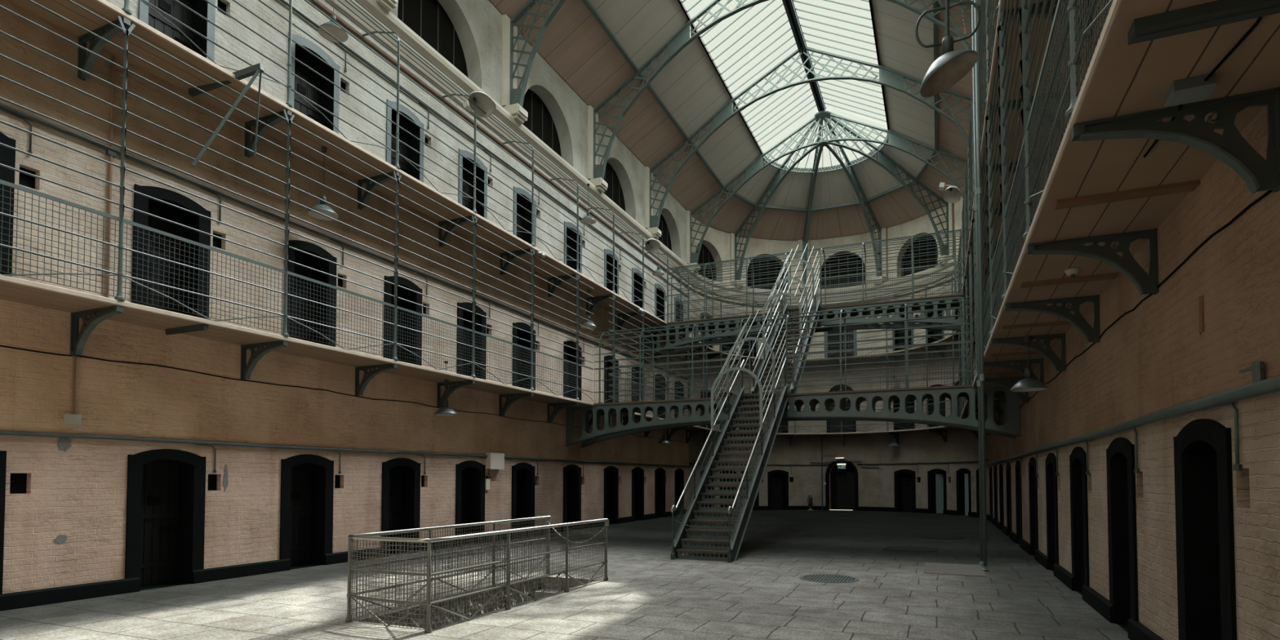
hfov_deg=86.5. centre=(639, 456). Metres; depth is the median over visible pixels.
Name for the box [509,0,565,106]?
rib
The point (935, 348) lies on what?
bracket
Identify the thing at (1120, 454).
door
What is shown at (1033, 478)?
door
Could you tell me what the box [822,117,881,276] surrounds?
rib
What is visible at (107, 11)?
gallery slab
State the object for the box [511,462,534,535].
door
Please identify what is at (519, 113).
pillar
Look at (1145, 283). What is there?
bracket
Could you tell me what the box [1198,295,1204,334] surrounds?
wall slot
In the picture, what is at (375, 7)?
trim
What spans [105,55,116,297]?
pipe
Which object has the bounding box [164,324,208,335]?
bar
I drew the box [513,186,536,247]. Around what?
door
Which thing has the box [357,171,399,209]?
bracket
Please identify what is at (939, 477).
open door
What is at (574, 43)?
ceiling
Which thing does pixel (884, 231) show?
pillar
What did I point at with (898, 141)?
rib
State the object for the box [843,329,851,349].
grille
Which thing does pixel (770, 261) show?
window
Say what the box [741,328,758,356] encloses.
door
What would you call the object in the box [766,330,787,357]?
door
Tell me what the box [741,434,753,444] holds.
bracket
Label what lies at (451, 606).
pit
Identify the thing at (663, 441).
pendant lamp
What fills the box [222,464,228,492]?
cement patch
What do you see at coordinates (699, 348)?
bracket
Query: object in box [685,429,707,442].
bracket
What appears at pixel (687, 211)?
pillar
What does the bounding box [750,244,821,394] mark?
staircase
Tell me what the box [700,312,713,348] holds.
door
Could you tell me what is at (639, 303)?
door
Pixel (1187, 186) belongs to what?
batten
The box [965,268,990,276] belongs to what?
bracket
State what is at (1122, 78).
gallery slab
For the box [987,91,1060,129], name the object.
bracket
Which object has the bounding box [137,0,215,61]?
door
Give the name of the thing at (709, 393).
door
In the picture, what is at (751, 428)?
door
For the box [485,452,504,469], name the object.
junction box
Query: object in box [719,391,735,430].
door
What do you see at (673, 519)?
chain
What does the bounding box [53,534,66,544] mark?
cement patch
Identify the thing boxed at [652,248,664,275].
pendant lamp
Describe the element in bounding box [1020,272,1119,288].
batten
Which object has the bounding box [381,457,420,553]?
door
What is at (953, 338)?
gallery railing
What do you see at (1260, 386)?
conduit
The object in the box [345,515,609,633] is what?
fence
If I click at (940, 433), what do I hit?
bracket
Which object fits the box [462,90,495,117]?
floodlight
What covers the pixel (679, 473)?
door
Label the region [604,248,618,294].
door
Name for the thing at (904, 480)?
door
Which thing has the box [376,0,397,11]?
pillar
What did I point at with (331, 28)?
pendant lamp
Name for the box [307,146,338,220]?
pendant lamp
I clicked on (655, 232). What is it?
pillar
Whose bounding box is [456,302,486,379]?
door
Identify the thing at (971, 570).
stone patch
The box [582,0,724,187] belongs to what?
beam
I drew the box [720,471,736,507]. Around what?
door
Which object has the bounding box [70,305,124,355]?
bracket
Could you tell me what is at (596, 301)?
bracket
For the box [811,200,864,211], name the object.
beam
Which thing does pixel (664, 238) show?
window
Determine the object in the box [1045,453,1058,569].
door
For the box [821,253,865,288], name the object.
window
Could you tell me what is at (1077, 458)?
door
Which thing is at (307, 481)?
door
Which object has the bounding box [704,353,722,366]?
bracket
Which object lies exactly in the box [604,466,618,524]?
door
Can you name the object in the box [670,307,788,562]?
staircase
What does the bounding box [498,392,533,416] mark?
bracket
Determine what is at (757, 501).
door
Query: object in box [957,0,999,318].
gallery railing
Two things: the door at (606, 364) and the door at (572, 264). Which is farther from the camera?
the door at (606, 364)
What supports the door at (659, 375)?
in the wall at (78, 493)
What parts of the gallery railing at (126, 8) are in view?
rail, rail, rail, rail, rail, rail, rail, rail, rail, rail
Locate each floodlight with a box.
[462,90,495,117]
[639,238,660,252]
[938,182,960,203]
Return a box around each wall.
[0,0,688,593]
[688,187,989,515]
[987,0,1279,639]
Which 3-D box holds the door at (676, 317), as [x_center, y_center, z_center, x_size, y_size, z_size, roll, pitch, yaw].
[1.539,-6.016,30.210,0.447,2.035,1.100,-1,-2,24]
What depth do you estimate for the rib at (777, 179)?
32.19 m
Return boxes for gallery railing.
[0,0,709,427]
[121,0,709,340]
[698,261,962,358]
[709,335,959,433]
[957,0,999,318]
[958,0,1113,417]
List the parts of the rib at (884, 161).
gusset plate, foot plate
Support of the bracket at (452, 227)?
attached to the wall at (78, 493)
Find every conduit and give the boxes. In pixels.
[0,102,687,378]
[0,430,690,475]
[279,0,689,297]
[688,462,828,474]
[857,459,987,473]
[986,361,1279,475]
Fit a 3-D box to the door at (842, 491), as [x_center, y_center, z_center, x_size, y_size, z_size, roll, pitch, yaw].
[10.266,1.423,34.527,1.620,2.560,0.585,-1,-2,22]
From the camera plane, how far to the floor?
9.05 m
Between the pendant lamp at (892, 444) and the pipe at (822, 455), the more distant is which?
the pipe at (822, 455)
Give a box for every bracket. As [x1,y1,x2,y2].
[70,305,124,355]
[77,17,130,80]
[240,340,288,379]
[244,109,292,157]
[355,364,397,395]
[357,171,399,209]
[436,380,475,407]
[438,215,475,247]
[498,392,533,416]
[499,248,533,275]
[546,402,578,422]
[547,274,578,297]
[586,294,614,315]
[617,311,644,329]
[622,416,640,425]
[644,431,650,436]
[666,426,689,439]
[669,337,684,350]
[685,346,706,360]
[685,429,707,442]
[703,431,721,444]
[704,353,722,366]
[741,358,754,371]
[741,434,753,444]
[789,434,795,446]
[840,434,844,446]
[886,431,898,444]
[888,355,897,367]
[925,346,946,359]
[926,429,946,442]
[951,334,975,348]
[962,413,994,421]
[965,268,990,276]
[967,429,977,438]
[968,241,1013,260]
[973,204,1024,228]
[976,376,1028,402]
[982,157,1039,186]
[983,358,1044,383]
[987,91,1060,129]
[991,333,1066,371]
[999,0,1092,38]
[1004,294,1100,342]
[1026,228,1159,295]
[1071,87,1279,194]
[1128,0,1279,44]
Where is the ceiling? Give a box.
[488,0,995,239]
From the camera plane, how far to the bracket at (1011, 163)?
12.68 m
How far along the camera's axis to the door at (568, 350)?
21.65 m
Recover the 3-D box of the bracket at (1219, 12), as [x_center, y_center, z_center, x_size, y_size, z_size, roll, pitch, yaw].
[2.792,-2.054,3.102,0.920,0.072,0.120,-1,-2,24]
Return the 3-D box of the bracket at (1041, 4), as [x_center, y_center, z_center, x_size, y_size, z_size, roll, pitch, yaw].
[5.018,-5.343,8.430,0.990,0.560,0.085,-1,-2,24]
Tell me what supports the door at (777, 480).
in the wall at (876, 488)
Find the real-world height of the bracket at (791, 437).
0.560 m
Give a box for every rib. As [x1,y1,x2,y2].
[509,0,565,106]
[593,0,996,179]
[649,46,985,228]
[689,113,973,263]
[734,118,822,280]
[802,118,823,284]
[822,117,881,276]
[823,115,949,256]
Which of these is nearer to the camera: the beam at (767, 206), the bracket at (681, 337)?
the bracket at (681, 337)
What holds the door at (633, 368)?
in the wall at (78, 493)
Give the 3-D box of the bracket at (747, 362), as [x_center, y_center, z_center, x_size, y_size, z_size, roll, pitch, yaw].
[5.345,-4.531,33.850,0.085,0.560,0.990,1,-2,-26]
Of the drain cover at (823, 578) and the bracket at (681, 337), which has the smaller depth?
the drain cover at (823, 578)
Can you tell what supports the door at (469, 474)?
in the wall at (78, 493)
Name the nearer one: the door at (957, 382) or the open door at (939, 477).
the door at (957, 382)
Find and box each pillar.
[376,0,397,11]
[502,13,528,124]
[587,105,607,192]
[644,166,661,239]
[686,210,700,272]
[729,232,743,287]
[798,239,810,292]
[872,227,888,284]
[937,202,954,263]
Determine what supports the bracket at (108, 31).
attached to the wall at (78, 493)
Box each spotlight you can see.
[536,250,545,258]
[637,308,644,313]
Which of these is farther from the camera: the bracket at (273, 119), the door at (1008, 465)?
the door at (1008, 465)
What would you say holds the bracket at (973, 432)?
attached to the wall at (876, 488)
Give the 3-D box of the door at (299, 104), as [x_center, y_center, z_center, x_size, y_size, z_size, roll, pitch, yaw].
[-6.180,-6.579,12.595,0.447,2.035,1.100,-1,-2,24]
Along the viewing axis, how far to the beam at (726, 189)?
31.94 m
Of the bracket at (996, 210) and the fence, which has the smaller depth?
the fence
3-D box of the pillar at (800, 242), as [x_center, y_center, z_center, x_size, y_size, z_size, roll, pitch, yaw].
[8.435,-9.783,34.825,0.610,2.780,0.520,0,-2,6]
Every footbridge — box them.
[564,296,1020,447]
[644,229,975,361]
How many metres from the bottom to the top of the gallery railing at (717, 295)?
2.885 m
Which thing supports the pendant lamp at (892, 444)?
hanging from the gallery slab at (1122, 78)
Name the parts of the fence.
post, rail, rail, panel, handrail, panel, post, post, rail, rail, handrail, panel, panel, post, post, rail, rail, handrail, panel, panel, post, post, panel, post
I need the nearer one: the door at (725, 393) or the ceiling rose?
the ceiling rose
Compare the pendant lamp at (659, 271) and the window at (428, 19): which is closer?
the window at (428, 19)
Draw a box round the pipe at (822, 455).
[809,435,879,510]
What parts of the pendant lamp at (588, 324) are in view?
lamp shade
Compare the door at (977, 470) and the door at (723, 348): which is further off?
the door at (723, 348)
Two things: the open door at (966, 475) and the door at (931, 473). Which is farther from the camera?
the door at (931, 473)
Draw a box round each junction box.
[63,413,81,425]
[484,479,490,489]
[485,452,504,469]
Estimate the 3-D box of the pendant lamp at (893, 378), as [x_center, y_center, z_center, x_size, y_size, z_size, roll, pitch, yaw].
[12.101,-4.216,32.442,0.500,1.240,0.500,-1,-2,24]
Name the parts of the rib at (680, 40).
foot plate, gusset plate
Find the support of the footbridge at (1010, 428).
on the gallery slab at (1122, 78)
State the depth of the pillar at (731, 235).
34.10 m
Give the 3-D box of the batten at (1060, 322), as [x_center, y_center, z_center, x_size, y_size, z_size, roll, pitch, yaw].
[5.631,-1.859,9.607,0.900,0.030,0.140,-1,-2,24]
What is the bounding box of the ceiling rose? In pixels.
[1064,267,1079,279]
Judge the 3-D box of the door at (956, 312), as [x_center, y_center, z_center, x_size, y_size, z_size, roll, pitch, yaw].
[14.102,-6.040,29.460,0.447,2.035,1.100,0,-2,-5]
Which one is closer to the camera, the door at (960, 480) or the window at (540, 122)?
the window at (540, 122)
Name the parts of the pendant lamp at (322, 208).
lamp shade, cord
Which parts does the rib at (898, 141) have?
foot plate, gusset plate, gusset plate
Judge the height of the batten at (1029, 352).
0.030 m
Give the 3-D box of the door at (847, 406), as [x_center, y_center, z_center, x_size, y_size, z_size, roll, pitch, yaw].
[10.220,-2.398,34.538,1.460,2.500,0.345,-1,-2,22]
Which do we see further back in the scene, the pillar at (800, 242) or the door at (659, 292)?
the pillar at (800, 242)
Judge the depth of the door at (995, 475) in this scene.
23.25 m
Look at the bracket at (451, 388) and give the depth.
15.41 m
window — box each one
[397,0,467,76]
[521,88,561,156]
[603,162,625,211]
[657,213,671,250]
[677,0,888,173]
[696,243,714,280]
[746,256,784,289]
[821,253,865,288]
[903,235,937,275]
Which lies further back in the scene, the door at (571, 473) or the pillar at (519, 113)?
the door at (571, 473)
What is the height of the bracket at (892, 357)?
0.560 m
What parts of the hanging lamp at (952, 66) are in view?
stem, lamp shade, chain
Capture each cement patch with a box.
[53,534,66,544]
[57,437,71,451]
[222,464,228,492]
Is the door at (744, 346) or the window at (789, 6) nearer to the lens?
the window at (789, 6)
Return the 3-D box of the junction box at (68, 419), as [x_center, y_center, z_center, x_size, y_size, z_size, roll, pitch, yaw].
[-7.446,-0.485,8.925,0.095,0.136,0.166,-1,-2,24]
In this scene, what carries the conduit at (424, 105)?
attached to the wall at (78, 493)
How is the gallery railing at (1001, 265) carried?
on the gallery slab at (1122, 78)
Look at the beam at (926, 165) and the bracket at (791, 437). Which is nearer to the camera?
the beam at (926, 165)
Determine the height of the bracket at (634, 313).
0.560 m
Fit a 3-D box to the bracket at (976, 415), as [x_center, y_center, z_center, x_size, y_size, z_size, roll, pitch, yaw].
[11.604,-1.155,23.340,0.990,0.560,0.085,-1,-2,24]
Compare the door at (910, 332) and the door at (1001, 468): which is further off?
the door at (910, 332)
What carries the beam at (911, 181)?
attached to the ceiling
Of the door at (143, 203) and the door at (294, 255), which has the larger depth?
the door at (294, 255)
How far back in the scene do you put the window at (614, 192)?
25.15 m
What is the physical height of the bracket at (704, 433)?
0.560 m
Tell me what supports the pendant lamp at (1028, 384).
hanging from the gallery slab at (1122, 78)
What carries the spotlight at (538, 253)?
attached to the gallery slab at (107, 11)
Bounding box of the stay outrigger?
[188,62,264,166]
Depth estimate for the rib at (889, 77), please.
24.81 m
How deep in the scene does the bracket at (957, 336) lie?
27.96 m
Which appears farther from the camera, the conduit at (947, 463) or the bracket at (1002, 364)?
the conduit at (947, 463)
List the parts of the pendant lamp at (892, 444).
lamp shade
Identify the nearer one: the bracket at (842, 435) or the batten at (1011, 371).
the batten at (1011, 371)
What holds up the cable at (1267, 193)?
attached to the wall at (1155, 357)
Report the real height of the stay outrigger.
1.723 m
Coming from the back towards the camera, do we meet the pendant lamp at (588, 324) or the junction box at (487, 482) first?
the pendant lamp at (588, 324)
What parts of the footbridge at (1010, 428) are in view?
panel, panel, rail, panel, rail, rail, rail, rail, rail, rail, panel, rail, rail, rail, rail, rail, panel, panel, rail, rail, rail, rail, rail, rail, rail, panel, panel, panel, panel, rail, rail, rail, rail, rail, rail, rail, rail, rail, rail, rail, rail, panel, panel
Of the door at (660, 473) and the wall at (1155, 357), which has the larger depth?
the door at (660, 473)
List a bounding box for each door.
[0,131,15,276]
[0,450,6,594]
[124,448,205,586]
[131,183,211,319]
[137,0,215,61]
[279,454,333,566]
[287,31,339,133]
[287,240,337,346]
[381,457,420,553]
[383,275,422,365]
[386,98,423,182]
[455,460,484,542]
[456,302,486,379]
[457,148,487,219]
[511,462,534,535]
[512,322,535,390]
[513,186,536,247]
[563,340,582,400]
[563,464,581,528]
[564,221,582,273]
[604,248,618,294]
[604,355,618,403]
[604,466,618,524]
[631,267,642,307]
[631,366,642,413]
[631,466,644,519]
[654,283,665,321]
[654,373,665,418]
[654,467,665,516]
[674,297,683,321]
[674,381,684,417]
[674,468,684,514]
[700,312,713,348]
[700,389,711,428]
[700,469,714,506]
[719,327,736,354]
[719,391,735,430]
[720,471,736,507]
[739,393,758,430]
[739,471,759,510]
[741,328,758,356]
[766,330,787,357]
[767,470,788,509]
[768,407,788,433]
[823,324,857,358]
[825,459,858,510]
[826,384,856,432]
[892,313,913,351]
[893,399,915,430]
[893,469,915,511]
[926,307,944,343]
[926,384,945,427]
[927,468,946,513]
[935,474,943,513]
[953,309,958,332]
[955,381,959,417]
[955,468,971,515]
[964,473,968,515]
[976,468,989,517]
[989,466,992,521]
[993,465,997,524]
[999,464,1004,529]
[1005,462,1012,535]
[1014,460,1022,543]
[1028,457,1038,555]
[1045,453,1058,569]
[1069,446,1089,591]
[1106,437,1138,624]
[1173,418,1236,639]
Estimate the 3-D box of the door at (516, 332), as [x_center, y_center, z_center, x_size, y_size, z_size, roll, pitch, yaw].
[-3.383,-2.667,18.858,0.447,2.035,1.100,-1,-2,24]
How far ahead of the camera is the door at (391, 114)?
15.04 m
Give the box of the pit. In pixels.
[357,576,598,629]
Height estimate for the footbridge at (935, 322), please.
3.516 m
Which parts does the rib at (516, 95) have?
foot plate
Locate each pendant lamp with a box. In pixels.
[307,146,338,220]
[318,0,347,42]
[434,360,457,415]
[580,183,595,224]
[580,289,596,328]
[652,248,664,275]
[657,413,669,444]
[888,355,899,382]
[888,432,899,446]
[1010,335,1047,391]
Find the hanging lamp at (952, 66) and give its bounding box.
[915,0,980,97]
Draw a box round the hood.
[942,185,960,203]
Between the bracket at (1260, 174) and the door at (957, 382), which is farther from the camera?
the door at (957, 382)
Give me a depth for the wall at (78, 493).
11.64 m
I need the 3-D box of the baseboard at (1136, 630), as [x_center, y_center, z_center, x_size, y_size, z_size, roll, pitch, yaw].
[6.709,1.848,10.873,0.075,0.200,32.640,-1,-2,24]
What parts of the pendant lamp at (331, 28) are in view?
lamp shade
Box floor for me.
[0,510,1129,639]
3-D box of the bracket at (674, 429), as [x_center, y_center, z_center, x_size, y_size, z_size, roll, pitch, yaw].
[1.591,-0.992,28.443,0.990,0.560,0.085,-1,-2,24]
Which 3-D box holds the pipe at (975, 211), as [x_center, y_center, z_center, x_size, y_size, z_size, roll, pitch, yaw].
[6.292,-3.497,12.690,0.120,11.000,0.120,-1,-2,24]
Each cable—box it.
[0,345,687,443]
[987,190,1272,435]
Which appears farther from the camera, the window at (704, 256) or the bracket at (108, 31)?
the window at (704, 256)
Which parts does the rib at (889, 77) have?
foot plate, gusset plate, gusset plate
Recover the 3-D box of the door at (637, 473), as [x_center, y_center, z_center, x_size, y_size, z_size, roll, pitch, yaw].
[-0.266,1.409,25.849,0.447,2.035,1.100,-1,-2,24]
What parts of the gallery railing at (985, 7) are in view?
rail, rail, rail, rail, rail, rail, rail, rail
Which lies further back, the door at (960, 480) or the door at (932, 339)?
the door at (932, 339)
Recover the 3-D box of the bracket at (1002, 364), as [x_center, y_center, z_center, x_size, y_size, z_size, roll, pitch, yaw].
[6.900,-1.498,12.606,0.990,0.560,0.085,-1,-2,24]
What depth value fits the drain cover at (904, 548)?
15.39 m
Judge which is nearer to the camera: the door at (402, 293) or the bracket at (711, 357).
the door at (402, 293)
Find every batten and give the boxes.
[984,369,1033,374]
[991,351,1039,356]
[1002,320,1071,329]
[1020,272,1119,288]
[1054,179,1200,209]
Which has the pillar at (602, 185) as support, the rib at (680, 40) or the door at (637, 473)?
the rib at (680, 40)
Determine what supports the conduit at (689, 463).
attached to the wall at (876, 488)
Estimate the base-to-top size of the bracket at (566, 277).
0.560 m
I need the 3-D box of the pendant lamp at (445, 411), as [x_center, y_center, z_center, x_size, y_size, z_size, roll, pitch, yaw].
[-4.282,-1.516,15.032,0.500,1.190,0.500,-1,-2,24]
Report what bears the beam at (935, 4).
attached to the ceiling
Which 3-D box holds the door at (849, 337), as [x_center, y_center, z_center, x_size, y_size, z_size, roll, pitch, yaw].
[10.220,-5.931,34.651,1.620,2.150,0.345,-1,-2,22]
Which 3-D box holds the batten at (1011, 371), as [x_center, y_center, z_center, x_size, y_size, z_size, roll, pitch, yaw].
[7.517,-1.722,13.910,0.900,0.030,0.140,-1,-2,24]
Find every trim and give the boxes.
[311,0,962,307]
[328,0,964,302]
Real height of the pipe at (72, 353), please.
0.840 m
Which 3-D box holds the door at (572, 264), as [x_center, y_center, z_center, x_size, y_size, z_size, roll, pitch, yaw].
[-2.292,-6.295,21.467,0.447,2.035,1.100,-1,-2,24]
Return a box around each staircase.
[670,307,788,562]
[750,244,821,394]
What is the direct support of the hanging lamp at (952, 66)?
hanging from the gallery railing at (1001, 265)
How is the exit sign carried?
attached to the door at (842, 491)
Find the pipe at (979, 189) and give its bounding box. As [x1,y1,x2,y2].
[973,0,989,571]
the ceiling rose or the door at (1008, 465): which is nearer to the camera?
the ceiling rose
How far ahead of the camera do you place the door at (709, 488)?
32.94 m
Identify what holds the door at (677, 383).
in the wall at (78, 493)
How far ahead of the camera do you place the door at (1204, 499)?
5.27 m
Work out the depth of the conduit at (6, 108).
10.96 m
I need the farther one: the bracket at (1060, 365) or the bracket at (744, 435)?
the bracket at (744, 435)
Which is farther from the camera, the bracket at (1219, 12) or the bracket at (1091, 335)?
the bracket at (1091, 335)
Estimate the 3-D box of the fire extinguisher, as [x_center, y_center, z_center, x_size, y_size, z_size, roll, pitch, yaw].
[8.599,2.224,34.363,0.272,0.950,0.200,-1,-2,22]
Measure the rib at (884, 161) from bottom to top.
5.861 m
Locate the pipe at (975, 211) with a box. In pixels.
[971,0,982,565]
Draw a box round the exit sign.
[837,465,845,469]
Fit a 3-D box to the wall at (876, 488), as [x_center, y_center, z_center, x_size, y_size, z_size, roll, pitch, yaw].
[9.247,-4.529,32.056,14.100,14.900,7.050,-1,-2,24]
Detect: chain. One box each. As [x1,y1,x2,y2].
[549,523,604,542]
[673,519,728,528]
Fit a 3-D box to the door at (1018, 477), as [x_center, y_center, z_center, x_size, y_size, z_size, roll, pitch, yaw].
[9.312,1.104,16.309,0.447,2.035,1.100,-1,-2,24]
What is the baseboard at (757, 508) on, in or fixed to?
attached to the wall at (876, 488)
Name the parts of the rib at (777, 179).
foot plate, gusset plate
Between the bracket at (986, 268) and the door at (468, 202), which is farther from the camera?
the bracket at (986, 268)
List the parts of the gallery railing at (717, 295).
rail, rail, rail, rail, rail, rail, rail, rail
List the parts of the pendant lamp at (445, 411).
lamp shade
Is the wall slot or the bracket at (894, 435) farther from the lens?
the bracket at (894, 435)
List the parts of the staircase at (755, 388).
handrail, panel, rail, rail, cage rod, cage rod, cage rod, cage rod, cage rod, cage rod, cage rod, panel, handrail, rail, rail, cage rod, cage rod, cage rod, cage rod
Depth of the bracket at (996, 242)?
17.04 m
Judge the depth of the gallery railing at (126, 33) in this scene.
10.63 m
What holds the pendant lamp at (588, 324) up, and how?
hanging from the gallery slab at (107, 11)
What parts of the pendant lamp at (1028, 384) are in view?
cord, lamp shade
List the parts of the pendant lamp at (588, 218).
lamp shade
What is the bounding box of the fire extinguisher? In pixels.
[807,491,813,510]
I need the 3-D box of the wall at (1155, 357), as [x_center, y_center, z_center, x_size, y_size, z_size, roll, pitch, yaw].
[7.147,-5.204,10.906,0.980,14.900,33.400,-1,-2,24]
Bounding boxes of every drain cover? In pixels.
[799,573,858,582]
[883,546,937,551]
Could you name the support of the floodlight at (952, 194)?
attached to the gallery railing at (985, 7)
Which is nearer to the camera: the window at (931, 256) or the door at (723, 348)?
the window at (931, 256)
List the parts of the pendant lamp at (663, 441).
lamp shade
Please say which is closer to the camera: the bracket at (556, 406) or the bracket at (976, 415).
the bracket at (556, 406)
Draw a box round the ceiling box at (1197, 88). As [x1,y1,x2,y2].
[1143,16,1262,157]
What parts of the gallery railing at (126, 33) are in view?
panel, post, panel, post, rail, rail, rail, rail, rail, rail, rail, rail, rail, rail, rail, rail, rail, panel, post, panel, post, panel, post, panel, post, post, panel, post, rail, rail, rail, rail, panel, rail, rail, rail, rail, rail, rail, rail, rail, rail, post, panel, post, post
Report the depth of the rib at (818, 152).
32.62 m
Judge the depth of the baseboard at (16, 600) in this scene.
10.40 m
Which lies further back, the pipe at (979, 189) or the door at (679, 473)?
the door at (679, 473)
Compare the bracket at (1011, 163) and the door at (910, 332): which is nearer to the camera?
the bracket at (1011, 163)
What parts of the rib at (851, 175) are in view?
gusset plate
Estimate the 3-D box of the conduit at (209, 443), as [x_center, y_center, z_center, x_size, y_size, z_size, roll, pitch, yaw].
[-3.027,0.268,19.012,0.065,0.500,26.400,-1,-2,24]
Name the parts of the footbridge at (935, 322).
panel, panel, rail, rail, rail, rail, rail, rail, panel, panel, panel, panel, rail, rail, rail, rail, rail, rail, rail, rail, rail, rail, rail, rail, rail, panel, panel, panel, panel, rail, rail, rail, rail, rail, rail, panel, panel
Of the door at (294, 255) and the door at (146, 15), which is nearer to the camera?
the door at (146, 15)
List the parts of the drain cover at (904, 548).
lid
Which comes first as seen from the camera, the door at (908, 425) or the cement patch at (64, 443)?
the cement patch at (64, 443)
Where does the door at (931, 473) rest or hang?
in the wall at (876, 488)
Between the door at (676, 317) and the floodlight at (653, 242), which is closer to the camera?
the floodlight at (653, 242)
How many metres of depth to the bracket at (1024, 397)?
14.68 m
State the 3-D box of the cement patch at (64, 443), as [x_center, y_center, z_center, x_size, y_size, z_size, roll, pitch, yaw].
[-7.501,-0.183,8.872,0.010,0.231,0.157,-1,-2,24]
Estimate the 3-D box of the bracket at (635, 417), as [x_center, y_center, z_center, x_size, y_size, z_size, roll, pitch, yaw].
[-0.323,-1.132,24.076,0.990,0.560,0.085,-1,-2,24]
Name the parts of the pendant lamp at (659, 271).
lamp shade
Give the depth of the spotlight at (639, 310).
23.65 m
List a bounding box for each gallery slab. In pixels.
[0,0,1279,435]
[8,0,1086,363]
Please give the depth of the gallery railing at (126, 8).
14.25 m
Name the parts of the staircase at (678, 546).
handrail, panel, rail, rail, cage rod, cage rod, cage rod, cage rod, cage rod, cage rod, handrail, cage rod, panel, rail, rail, cage rod, cage rod, cage rod, cage rod, cage rod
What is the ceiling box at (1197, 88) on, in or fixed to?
attached to the gallery slab at (1122, 78)
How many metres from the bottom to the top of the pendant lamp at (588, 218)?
1.190 m
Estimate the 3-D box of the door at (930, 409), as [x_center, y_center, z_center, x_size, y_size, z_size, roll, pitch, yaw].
[13.681,-2.276,31.087,0.447,2.035,1.100,1,-2,-22]
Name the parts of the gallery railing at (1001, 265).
post, post, post, rail, panel, post, panel, post, post, post, panel, rail, post, rail, rail, rail, rail, panel, rail, rail, post, rail, rail, rail, panel, rail, rail, post, rail, panel, post, panel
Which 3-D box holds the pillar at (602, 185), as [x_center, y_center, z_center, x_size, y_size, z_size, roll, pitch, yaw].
[-1.381,-10.174,22.584,0.520,2.780,0.610,-1,-2,24]
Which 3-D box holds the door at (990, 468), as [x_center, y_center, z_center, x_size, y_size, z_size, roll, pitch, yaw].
[13.083,1.379,24.916,0.447,2.035,1.100,-1,-2,24]
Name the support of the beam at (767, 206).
attached to the ceiling
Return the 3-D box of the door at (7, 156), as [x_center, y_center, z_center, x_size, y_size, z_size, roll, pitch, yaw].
[-8.149,-3.014,7.982,0.447,2.035,1.100,-1,-2,24]
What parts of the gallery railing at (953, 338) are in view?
post, panel, post, panel, rail, rail, panel, rail, post, panel, post, panel, post, panel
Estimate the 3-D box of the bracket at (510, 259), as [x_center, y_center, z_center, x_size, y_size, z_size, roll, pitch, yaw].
[-3.193,-5.049,17.644,0.990,0.560,0.085,-1,-2,24]
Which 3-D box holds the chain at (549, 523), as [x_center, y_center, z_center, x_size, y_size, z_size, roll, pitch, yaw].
[-1.041,1.248,11.093,1.268,0.315,0.020,-1,-2,37]
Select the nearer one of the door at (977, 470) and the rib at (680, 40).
the rib at (680, 40)
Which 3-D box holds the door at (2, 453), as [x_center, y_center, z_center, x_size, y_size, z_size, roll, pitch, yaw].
[-8.149,0.834,7.859,0.447,2.035,1.100,-1,-2,24]
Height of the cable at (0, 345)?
0.072 m
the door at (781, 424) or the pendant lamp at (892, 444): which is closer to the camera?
the pendant lamp at (892, 444)
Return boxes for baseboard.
[0,509,686,611]
[717,506,988,519]
[988,515,1164,639]
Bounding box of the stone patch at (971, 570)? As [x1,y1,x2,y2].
[923,562,986,576]
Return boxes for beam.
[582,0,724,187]
[724,187,755,206]
[757,204,806,212]
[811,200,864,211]
[866,179,914,202]
[915,151,937,180]
[933,0,937,150]
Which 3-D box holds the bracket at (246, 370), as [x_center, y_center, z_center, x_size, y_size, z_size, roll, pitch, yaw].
[-6.064,-1.550,10.975,0.990,0.560,0.085,-1,-2,24]
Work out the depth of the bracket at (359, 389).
13.24 m
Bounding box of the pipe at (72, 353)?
[70,351,79,414]
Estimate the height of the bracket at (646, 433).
0.560 m
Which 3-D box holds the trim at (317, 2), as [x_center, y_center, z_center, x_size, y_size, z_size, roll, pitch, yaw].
[2.361,-8.279,16.444,12.250,0.080,39.520,-1,-2,24]
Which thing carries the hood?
attached to the floodlight at (952, 194)
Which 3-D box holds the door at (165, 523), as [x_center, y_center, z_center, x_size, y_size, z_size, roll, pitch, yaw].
[-7.158,0.906,10.120,0.447,2.035,1.100,-1,-2,24]
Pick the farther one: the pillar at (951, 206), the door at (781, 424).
the door at (781, 424)
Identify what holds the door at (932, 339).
in the wall at (876, 488)

